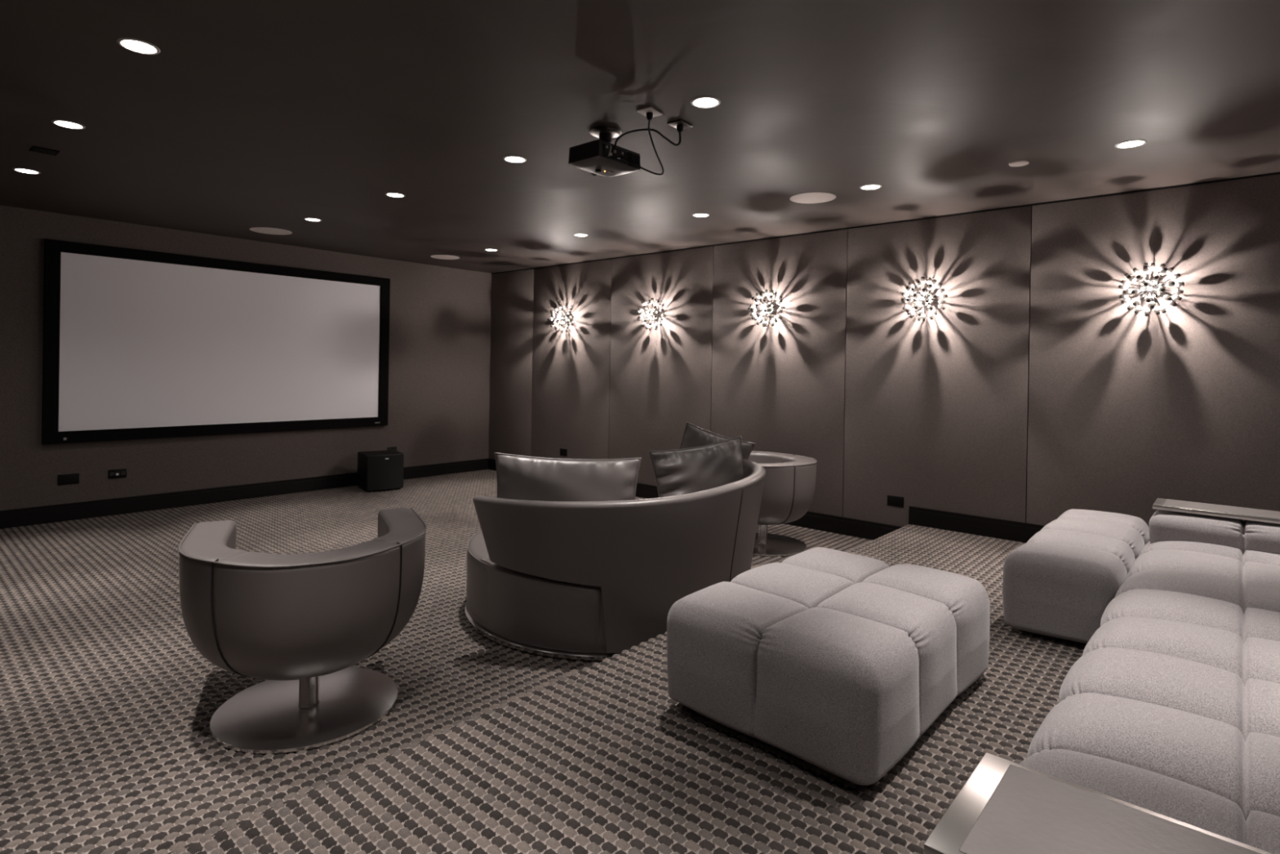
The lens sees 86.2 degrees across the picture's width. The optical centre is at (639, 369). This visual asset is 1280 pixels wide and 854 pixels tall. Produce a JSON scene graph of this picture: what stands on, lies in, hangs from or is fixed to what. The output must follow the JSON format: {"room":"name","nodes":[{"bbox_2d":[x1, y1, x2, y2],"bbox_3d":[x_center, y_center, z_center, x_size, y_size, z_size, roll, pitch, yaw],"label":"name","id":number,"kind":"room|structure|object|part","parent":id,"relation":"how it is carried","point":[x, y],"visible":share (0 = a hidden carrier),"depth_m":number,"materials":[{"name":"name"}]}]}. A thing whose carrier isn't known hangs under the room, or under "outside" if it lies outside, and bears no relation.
{"room":"home theater","nodes":[
{"label":"home theater","id":0,"kind":"room"},
{"bbox_2d":[0,204,491,528],"bbox_3d":[-4.378,0.020,7.413,0.100,2.866,6.798,1,0,41],"label":"wall","id":1,"kind":"structure","parent":0,"point":[439,362],"depth_m":7.42,"materials":[{"name":"grey paint"}]},
{"bbox_2d":[57,473,79,484],"bbox_3d":[-5.282,1.014,6.324,0.008,0.095,0.155,1,0,41],"label":"wall outlet","id":2,"kind":"object","parent":1,"relation":"attached to","point":[71,478],"visible":1,"depth_m":6.32,"materials":[{"name":"black plastic"}]},
{"bbox_2d":[107,468,126,478],"bbox_3d":[-5.026,1.005,6.588,0.046,0.085,0.145,1,0,41],"label":"wall outlet","id":3,"kind":"object","parent":1,"relation":"attached to","point":[122,473],"visible":1,"depth_m":6.59,"materials":[{"name":"black plastic"}]},
{"bbox_2d":[41,238,390,444],"bbox_3d":[-4.277,-0.234,7.406,0.052,1.851,3.317,1,0,41],"label":"projection screen","id":4,"kind":"object","parent":1,"relation":"attached to","point":[138,344],"visible":1,"depth_m":7.09,"materials":[{"name":"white fabric"}]},
{"bbox_3d":[-5.336,-0.252,6.202,0.049,1.637,0.110,1,0,41],"label":"frame rail","id":5,"kind":"part","parent":4,"relation":"part of","materials":[{"name":"black fabric"}]},
{"bbox_3d":[-4.293,0.635,7.409,0.049,0.111,3.317,1,0,41],"label":"frame rail","id":6,"kind":"part","parent":4,"relation":"part of","materials":[{"name":"black fabric"}]},
{"bbox_3d":[-4.263,-1.108,7.404,0.049,0.103,3.317,1,0,41],"label":"frame rail","id":7,"kind":"part","parent":4,"relation":"part of","materials":[{"name":"black fabric"}]},
{"bbox_3d":[-3.224,-0.224,8.606,0.049,1.637,0.124,1,0,41],"label":"frame rail","id":8,"kind":"part","parent":4,"relation":"part of","materials":[{"name":"black fabric"}]},
{"bbox_2d":[0,457,488,528],"bbox_3d":[-4.355,1.327,7.378,0.020,0.154,6.598,1,0,41],"label":"baseboard","id":9,"kind":"structure","parent":1,"relation":"attached to","point":[77,510],"depth_m":7.08,"materials":[{"name":"black wood"}]},
{"bbox_2d":[386,446,396,450],"bbox_3d":[-3.165,1.035,8.730,0.012,0.090,0.130,1,0,41],"label":"wall outlet","id":10,"kind":"object","parent":1,"relation":"attached to","point":[394,448],"visible":0.48,"depth_m":8.74,"materials":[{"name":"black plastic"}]},
{"bbox_2d":[0,469,873,853],"bbox_3d":[-2.088,1.456,5.384,6.060,0.015,6.598,1,0,41],"label":"floor","id":11,"kind":"structure","parent":0,"point":[108,703],"depth_m":3.31,"materials":[{"name":"carpet"}]},
{"bbox_2d":[177,506,426,753],"bbox_3d":[-1.450,1.095,3.008,0.988,0.743,0.943,1,0,-26],"label":"tub chair","id":12,"kind":"object","parent":11,"relation":"on","point":[298,623],"visible":1,"depth_m":2.69,"materials":[{"name":"grey leather"}]},
{"bbox_2d":[356,449,404,491],"bbox_3d":[-3.101,1.210,8.193,0.430,0.425,0.461,1,0,-37],"label":"subwoofer","id":13,"kind":"object","parent":11,"relation":"on","point":[376,469],"visible":1,"depth_m":8.02,"materials":[{"name":"black plastic"}]},
{"bbox_2d":[367,453,403,490],"bbox_3d":[-2.980,1.208,8.031,0.410,0.395,0.044,1,0,-37],"label":"grille","id":14,"kind":"object","parent":13,"relation":"attached to","point":[384,471],"depth_m":8.00,"materials":[{"name":"black fabric"}]},
{"bbox_2d":[464,458,765,661],"bbox_3d":[-0.179,1.038,4.315,1.863,0.892,1.900,1,0,41],"label":"sofa","id":15,"kind":"object","parent":11,"relation":"on","point":[580,580],"visible":0.91,"depth_m":3.50,"materials":[{"name":"grey leather"}]},
{"bbox_3d":[-0.200,1.252,4.364,1.756,0.402,1.756,1,0,41],"label":"seat","id":16,"kind":"part","parent":15,"relation":"part of","materials":[{"name":"grey leather"}]},
{"bbox_2d":[494,452,641,501],"bbox_3d":[-0.425,0.764,3.867,0.857,0.553,0.191,1,0,7],"label":"pillow","id":17,"kind":"object","parent":15,"relation":"on","point":[518,477],"visible":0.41,"depth_m":3.82,"materials":[{"name":"grey leather"}]},
{"bbox_2d":[648,435,744,497],"bbox_3d":[0.393,0.743,4.307,0.696,0.634,0.218,1,0,-17],"label":"pillow","id":18,"kind":"object","parent":15,"relation":"on","point":[684,471],"visible":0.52,"depth_m":4.23,"materials":[{"name":"grey leather"}]},
{"bbox_2d":[679,422,755,459],"bbox_3d":[0.466,0.673,4.681,0.625,0.636,0.206,1,0,-6],"label":"pillow","id":19,"kind":"object","parent":15,"relation":"on","point":[694,436],"visible":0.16,"depth_m":4.61,"materials":[{"name":"grey leather"}]},
{"bbox_2d":[747,450,817,555],"bbox_3d":[1.025,1.127,5.869,0.943,0.743,0.988,1,0,13],"label":"tub chair","id":20,"kind":"object","parent":11,"relation":"on","point":[789,483],"visible":0.62,"depth_m":5.53,"materials":[{"name":"grey leather"}]},
{"bbox_2d":[170,524,1085,853],"bbox_3d":[1.805,1.437,1.963,4.438,0.219,6.598,1,0,41],"label":"platform","id":21,"kind":"object","parent":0,"point":[600,758],"visible":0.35,"depth_m":2.18,"materials":[{"name":"carpet"}]},
{"bbox_2d":[666,546,990,785],"bbox_3d":[0.792,1.091,2.784,0.877,0.450,1.249,1,0,43],"label":"ottoman","id":22,"kind":"object","parent":21,"relation":"on","point":[838,662],"visible":1,"depth_m":2.40,"materials":[{"name":"grey fabric"}]},
{"bbox_2d":[1002,508,1150,645],"bbox_3d":[2.531,1.121,3.897,0.509,0.443,1.616,1,0,41],"label":"ottoman","id":23,"kind":"object","parent":21,"relation":"on","point":[1060,584],"visible":0.82,"depth_m":3.36,"materials":[{"name":"grey fabric"}]},
{"bbox_3d":[2.541,1.312,3.889,0.360,0.061,1.400,1,0,41],"label":"frame","id":24,"kind":"part","parent":23,"relation":"part of","materials":[{"name":"black"}]},
{"bbox_2d":[1018,509,1279,853],"bbox_3d":[2.308,0.967,2.043,1.650,0.755,4.038,1,0,41],"label":"sectional sofa","id":25,"kind":"object","parent":21,"relation":"on","point":[1171,708],"visible":0.83,"depth_m":1.97,"materials":[{"name":"grey fabric"}]},
{"bbox_2d":[923,752,1271,853],"bbox_3d":[0.956,0.739,0.802,1.102,0.025,0.340,1,0,41],"label":"tray table","id":26,"kind":"object","parent":25,"relation":"on","point":[1005,806],"visible":1,"depth_m":1.08,"materials":[{"name":"silver metal"}]},
{"bbox_3d":[3.502,0.898,3.410,1.537,0.214,0.393,1,0,41],"label":"armrest","id":27,"kind":"part","parent":25,"relation":"part of","materials":[{"name":"grey fabric"}]},
{"bbox_2d":[1152,497,1279,524],"bbox_3d":[3.359,0.771,3.543,1.110,0.025,0.290,1,0,41],"label":"tray table","id":28,"kind":"object","parent":25,"relation":"on","point":[1211,509],"visible":1,"depth_m":3.68,"materials":[{"name":"silver metal"}]},
{"bbox_2d":[0,0,1279,273],"bbox_3d":[-0.398,-1.386,3.933,10.631,0.100,6.798,1,0,41],"label":"ceiling","id":29,"kind":"structure","parent":0,"point":[247,114],"depth_m":3.51,"materials":[{"name":"paint"}]},
{"bbox_2d":[12,168,40,173],"bbox_3d":[-4.339,-1.402,4.841,0.150,0.005,0.150,1,0,41],"label":"recessed light","id":30,"kind":"object","parent":29,"relation":"in","point":[20,170],"visible":1,"depth_m":4.83,"materials":[{"name":"grey glass"}]},
{"bbox_2d":[29,146,59,155],"bbox_3d":[-3.791,-1.391,4.355,0.130,0.006,0.130,1,0,41],"label":"ceiling vent","id":31,"kind":"object","parent":29,"relation":"in","point":[34,148],"visible":1,"depth_m":4.34,"materials":[{"name":"black plastic"}]},
{"bbox_2d":[51,120,85,129],"bbox_3d":[-3.225,-1.380,3.862,0.150,0.005,0.150,1,0,41],"label":"recessed light","id":32,"kind":"object","parent":29,"relation":"in","point":[68,124],"visible":1,"depth_m":3.85,"materials":[{"name":"grey"}]},
{"bbox_2d":[116,37,160,54],"bbox_3d":[-2.111,-1.359,2.882,0.150,0.005,0.150,1,0,41],"label":"recessed light","id":33,"kind":"object","parent":29,"relation":"in","point":[137,46],"visible":1,"depth_m":2.88,"materials":[{"name":"grey"}]},
{"bbox_2d":[249,226,292,235],"bbox_3d":[-3.730,-1.399,6.919,0.380,0.004,0.380,1,0,41],"label":"ceiling speaker","id":34,"kind":"object","parent":29,"relation":"attached to","point":[267,230],"visible":1,"depth_m":6.90,"materials":[{"name":"grey plastic"}]},
{"bbox_2d":[303,217,321,221],"bbox_3d":[-3.028,-1.385,6.333,0.150,0.005,0.150,1,0,41],"label":"recessed light","id":35,"kind":"object","parent":29,"relation":"in","point":[305,219],"visible":1,"depth_m":6.33,"materials":[{"name":"grey glass"}]},
{"bbox_2d":[385,192,405,197],"bbox_3d":[-1.915,-1.363,5.354,0.150,0.005,0.150,1,0,41],"label":"recessed light","id":36,"kind":"object","parent":29,"relation":"in","point":[390,194],"visible":1,"depth_m":5.34,"materials":[{"name":"grey glass"}]},
{"bbox_2d":[430,254,459,259],"bbox_3d":[-2.398,-1.381,8.417,0.344,0.004,0.344,1,0,41],"label":"ceiling speaker","id":37,"kind":"object","parent":29,"relation":"attached to","point":[437,256],"visible":1,"depth_m":8.40,"materials":[{"name":"grey"}]},
{"bbox_2d":[484,248,497,251],"bbox_3d":[-1.705,-1.367,7.839,0.150,0.005,0.150,1,0,41],"label":"recessed light","id":38,"kind":"object","parent":29,"relation":"in","point":[489,250],"visible":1,"depth_m":7.84,"materials":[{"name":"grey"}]},
{"bbox_2d":[502,155,526,163],"bbox_3d":[-0.800,-1.341,4.374,0.150,0.005,0.150,1,0,41],"label":"recessed light","id":39,"kind":"object","parent":29,"relation":"in","point":[515,159],"visible":1,"depth_m":4.37,"materials":[{"name":"grey glass"}]},
{"bbox_2d":[573,233,588,236],"bbox_3d":[-0.591,-1.345,6.860,0.150,0.005,0.150,1,0,41],"label":"recessed light","id":40,"kind":"object","parent":29,"relation":"in","point":[575,234],"visible":1,"depth_m":6.84,"materials":[{"name":"grey"}]},
{"bbox_2d":[568,125,640,177],"bbox_3d":[-0.190,-1.215,3.822,0.316,0.234,0.336,1,0,41],"label":"projector","id":41,"kind":"object","parent":29,"relation":"hanging from","point":[597,157],"visible":1,"depth_m":3.75,"materials":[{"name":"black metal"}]},
{"bbox_3d":[-0.193,-1.323,3.826,0.180,0.018,0.180,1,0,41],"label":"mount plate","id":42,"kind":"part","parent":41,"relation":"part of","materials":[{"name":"silver metal"}]},
{"bbox_3d":[-0.134,-1.169,3.716,0.005,0.067,0.185,1,0,41],"label":"connector panel","id":43,"kind":"part","parent":41,"relation":"part of","materials":[{"name":"black plastic"}]},
{"bbox_2d":[627,151,639,169],"bbox_3d":[-0.033,-1.167,3.829,0.005,0.075,0.094,1,0,41],"label":"air vent","id":44,"kind":"object","parent":41,"relation":"attached to","point":[633,157],"depth_m":3.83,"materials":[{"name":"black plastic"}]},
{"bbox_2d":[635,106,662,120],"bbox_3d":[0.050,-1.304,3.519,0.090,0.045,0.120,1,0,36],"label":"socket","id":45,"kind":"object","parent":29,"relation":"attached to","point":[649,112],"visible":1,"depth_m":3.50,"materials":[{"name":"grey"}]},
{"bbox_2d":[617,120,663,175],"bbox_3d":[-0.009,-1.150,3.625,0.293,0.268,0.092,1,0,41],"label":"cable","id":46,"kind":"object","parent":45,"relation":"hanging from","point":[649,122],"visible":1,"depth_m":3.56,"materials":[{"name":"black plastic"}]},
{"bbox_2d":[666,119,693,133],"bbox_3d":[0.215,-1.302,3.693,0.090,0.045,0.120,1,0,36],"label":"socket","id":47,"kind":"object","parent":29,"relation":"attached to","point":[680,124],"visible":1,"depth_m":3.68,"materials":[{"name":"grey"}]},
{"bbox_2d":[613,128,680,149],"bbox_3d":[0.040,-1.234,3.651,0.362,0.097,0.102,1,0,1],"label":"cable","id":48,"kind":"object","parent":47,"relation":"hanging from","point":[644,129],"visible":0.98,"depth_m":3.65,"materials":[{"name":"black plastic"}]},
{"bbox_2d":[692,213,709,217],"bbox_3d":[0.523,-1.324,5.880,0.150,0.005,0.150,1,0,41],"label":"recessed light","id":49,"kind":"object","parent":29,"relation":"in","point":[697,215],"visible":1,"depth_m":5.87,"materials":[{"name":"grey glass"}]},
{"bbox_2d":[690,96,720,108],"bbox_3d":[0.325,-1.319,3.385,0.150,0.005,0.150,1,0,41],"label":"recessed light","id":50,"kind":"object","parent":29,"relation":"in","point":[702,102],"visible":1,"depth_m":3.38,"materials":[{"name":"grey"}]},
{"bbox_2d":[789,191,835,203],"bbox_3d":[1.319,-1.309,5.222,0.344,0.004,0.344,1,0,41],"label":"ceiling speaker","id":51,"kind":"object","parent":29,"relation":"attached to","point":[811,197],"visible":1,"depth_m":5.21,"materials":[{"name":"grey plastic"}]},
{"bbox_2d":[859,184,881,190],"bbox_3d":[1.648,-1.302,4.891,0.150,0.005,0.150,1,0,41],"label":"recessed light","id":52,"kind":"object","parent":29,"relation":"in","point":[867,187],"visible":1,"depth_m":4.89,"materials":[{"name":"grey glass"}]},
{"bbox_2d":[1008,160,1029,166],"bbox_3d":[2.368,-1.284,4.275,0.116,0.012,0.116,1,0,41],"label":"smoke detector","id":53,"kind":"object","parent":29,"relation":"attached to","point":[1020,162],"visible":1,"depth_m":4.25,"materials":[{"name":"beige plastic"}]},
{"bbox_2d":[1115,139,1146,148],"bbox_3d":[2.789,-1.279,3.889,0.150,0.005,0.150,1,0,41],"label":"recessed light","id":54,"kind":"object","parent":29,"relation":"in","point":[1133,143],"visible":1,"depth_m":3.88,"materials":[{"name":"grey"}]},
{"bbox_2d":[488,173,1279,540],"bbox_3d":[1.787,0.127,6.453,10.431,2.866,0.100,1,0,41],"label":"wall","id":55,"kind":"structure","parent":0,"point":[1035,395],"depth_m":5.68,"materials":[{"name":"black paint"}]},
{"bbox_3d":[-1.803,0.048,9.555,0.935,2.824,0.020,1,0,41],"label":"wall panel","id":56,"kind":"part","parent":55,"relation":"part of","materials":[{"name":"paint"}]},
{"bbox_2d":[548,303,573,333],"bbox_3d":[-1.012,-0.649,8.666,0.369,0.366,0.283,1,0,41],"label":"wall lamp","id":57,"kind":"object","parent":55,"relation":"attached to","point":[568,317],"visible":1,"depth_m":8.64,"materials":[{"name":"silver metal"}]},
{"bbox_3d":[-0.944,-0.648,8.743,0.100,0.100,0.078,1,0,41],"label":"wall plate","id":58,"kind":"part","parent":57,"relation":"part of","materials":[{"name":"silver metal"}]},
{"bbox_2d":[560,448,567,456],"bbox_3d":[-0.985,1.066,8.806,0.130,0.090,0.008,1,0,41],"label":"wall outlet","id":59,"kind":"object","parent":55,"relation":"attached to","point":[562,451],"visible":1,"depth_m":8.80,"materials":[{"name":"black plastic"}]},
{"bbox_3d":[-0.905,0.065,8.766,1.444,2.824,0.020,1,0,41],"label":"wall panel","id":60,"kind":"part","parent":55,"relation":"part of","materials":[{"name":"fabric"}]},
{"bbox_2d":[635,297,666,330],"bbox_3d":[0.107,-0.622,7.683,0.368,0.367,0.283,1,0,41],"label":"wall lamp","id":61,"kind":"object","parent":55,"relation":"attached to","point":[656,314],"visible":1,"depth_m":7.66,"materials":[{"name":"silver metal"}]},
{"bbox_3d":[0.175,-0.621,7.760,0.100,0.100,0.078,1,0,41],"label":"wall plate","id":62,"kind":"part","parent":61,"relation":"part of","materials":[{"name":"silver metal"}]},
{"bbox_3d":[0.203,0.087,7.792,1.494,2.824,0.020,1,0,41],"label":"wall panel","id":63,"kind":"part","parent":55,"relation":"part of","materials":[{"name":"paint"}]},
{"bbox_2d":[747,289,784,327],"bbox_3d":[1.223,-0.600,6.702,0.370,0.369,0.283,1,0,41],"label":"wall lamp","id":64,"kind":"object","parent":55,"relation":"attached to","point":[771,308],"visible":1,"depth_m":6.70,"materials":[{"name":"silver metal"}]},
{"bbox_3d":[1.290,-0.600,6.780,0.100,0.100,0.078,1,0,41],"label":"wall plate","id":65,"kind":"part","parent":64,"relation":"part of","materials":[{"name":"silver metal"}]},
{"bbox_2d":[488,457,1044,542],"bbox_3d":[1.735,1.338,6.405,10.411,0.343,0.020,1,0,41],"label":"baseboard","id":66,"kind":"structure","parent":55,"relation":"attached to","point":[1002,529],"depth_m":5.81,"materials":[{"name":"black wood"}]},
{"bbox_3d":[1.329,0.109,6.802,1.494,2.824,0.020,1,0,41],"label":"wall panel","id":67,"kind":"part","parent":55,"relation":"part of","materials":[{"name":"paint"}]},
{"bbox_2d":[491,172,1279,274],"bbox_3d":[1.780,-1.300,6.413,10.431,0.011,0.018,1,0,41],"label":"trim","id":68,"kind":"structure","parent":55,"relation":"attached to","point":[1276,173],"depth_m":5.65,"materials":[{"name":"black paint"}]},
{"bbox_2d":[887,494,903,507],"bbox_3d":[2.232,1.152,5.978,0.145,0.090,0.008,1,0,41],"label":"wall outlet","id":69,"kind":"object","parent":55,"relation":"attached to","point":[892,500],"visible":1,"depth_m":5.97,"materials":[{"name":"black plastic"}]},
{"bbox_2d":[901,276,947,320],"bbox_3d":[2.353,-0.590,5.710,0.370,0.369,0.283,1,0,41],"label":"wall lamp","id":70,"kind":"object","parent":55,"relation":"attached to","point":[926,300],"visible":1,"depth_m":5.71,"materials":[{"name":"silver metal"}]},
{"bbox_3d":[2.421,-0.589,5.786,0.100,0.100,0.078,1,0,41],"label":"wall plate","id":71,"kind":"part","parent":70,"relation":"part of","materials":[{"name":"silver metal"}]},
{"bbox_3d":[2.456,0.131,5.812,1.494,2.824,0.020,1,0,41],"label":"wall panel","id":72,"kind":"part","parent":55,"relation":"part of","materials":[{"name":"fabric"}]},
{"bbox_2d":[1118,262,1184,315],"bbox_3d":[3.502,-0.554,4.699,0.366,0.369,0.283,1,0,41],"label":"wall lamp","id":73,"kind":"object","parent":55,"relation":"attached to","point":[1151,290],"visible":1,"depth_m":4.69,"materials":[{"name":"silver metal"}]},
{"bbox_3d":[3.570,-0.553,4.776,0.100,0.100,0.078,1,0,41],"label":"wall plate","id":74,"kind":"part","parent":73,"relation":"part of","materials":[{"name":"silver metal"}]},
{"bbox_3d":[3.583,0.153,4.822,1.494,2.824,0.020,1,0,41],"label":"wall panel","id":75,"kind":"part","parent":55,"relation":"part of","materials":[{"name":"paint"}]}
]}

